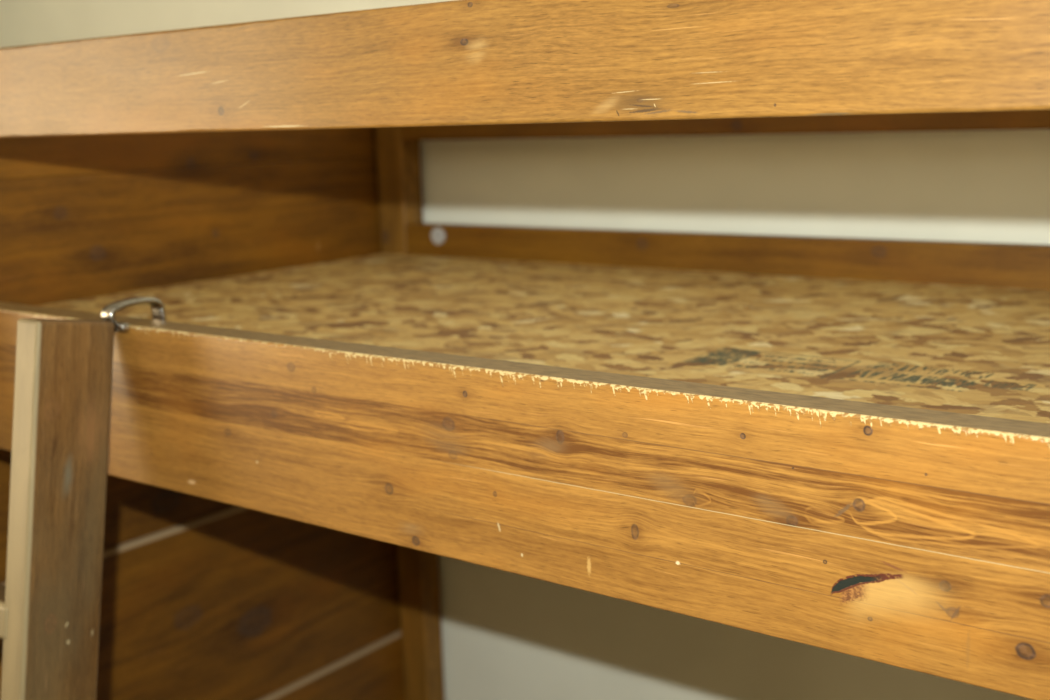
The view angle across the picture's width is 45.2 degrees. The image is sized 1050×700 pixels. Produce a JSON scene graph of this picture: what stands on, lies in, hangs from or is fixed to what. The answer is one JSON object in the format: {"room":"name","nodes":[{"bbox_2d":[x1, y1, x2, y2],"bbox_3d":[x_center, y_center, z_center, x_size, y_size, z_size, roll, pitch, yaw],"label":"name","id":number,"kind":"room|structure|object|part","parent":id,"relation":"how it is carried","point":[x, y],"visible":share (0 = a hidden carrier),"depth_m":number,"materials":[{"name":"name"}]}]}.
{"room":"bedroom","nodes":[
{"label":"bedroom","id":0,"kind":"room"},
{"bbox_2d":[0,0,1049,699],"bbox_3d":[0.437,-0.139,2.139,4.950,2.500,0.100,6,13,37],"label":"wall","id":1,"kind":"structure","parent":0,"point":[506,635],"depth_m":2.28,"materials":[{"name":"beige paint"}]},
{"bbox_3d":[-0.783,1.479,0.751,4.950,0.100,4.268,6,13,37],"label":"floor","id":2,"kind":"structure","parent":0,"visible":0},
{"bbox_2d":[0,297,165,699],"bbox_3d":[-0.664,0.598,1.550,0.420,1.319,0.375,6,13,37],"label":"ladder","id":3,"kind":"object","parent":2,"relation":"on","point":[50,599],"visible":0.93,"depth_m":1.37,"materials":[{"name":"brown wood"}]},
{"bbox_2d":[0,0,1049,699],"bbox_3d":[0.249,0.409,1.643,2.112,1.614,1.057,6,13,37],"label":"bunk bed","id":4,"kind":"object","parent":2,"relation":"on","point":[281,510],"visible":0.87,"depth_m":1.19,"materials":[{"name":"brown wood"}]},
{"bbox_3d":[-0.232,0.247,2.623,0.072,1.605,0.057,6,13,37],"label":"post","id":5,"kind":"part","parent":4,"relation":"part of","materials":[{"name":"brown wood"}]},
{"bbox_3d":[-0.070,0.098,1.174,1.896,0.184,0.042,6,13,37],"label":"rail","id":6,"kind":"part","parent":4,"relation":"part of","materials":[{"name":"brown wood"}]},
{"bbox_3d":[-0.082,-0.249,1.108,1.896,0.104,0.038,6,13,37],"label":"guard rail","id":7,"kind":"part","parent":4,"relation":"part of","materials":[{"name":"brown wood"}]},
{"bbox_2d":[39,254,1049,423],"bbox_3d":[0.236,-0.021,1.563,2.013,0.018,0.941,6,13,37],"label":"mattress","id":8,"kind":"object","parent":4,"relation":"on","point":[972,350],"visible":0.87,"depth_m":1.61,"materials":[{"name":"brown wood"}]},
{"bbox_3d":[0.524,-0.375,1.895,1.896,0.093,0.038,6,13,37],"label":"guard rail","id":9,"kind":"part","parent":4,"relation":"part of","materials":[{"name":"brown wood"}]},
{"bbox_3d":[0.533,-0.084,1.950,1.896,0.174,0.040,6,13,37],"label":"rail","id":10,"kind":"part","parent":4,"relation":"part of","materials":[{"name":"brown wood"}]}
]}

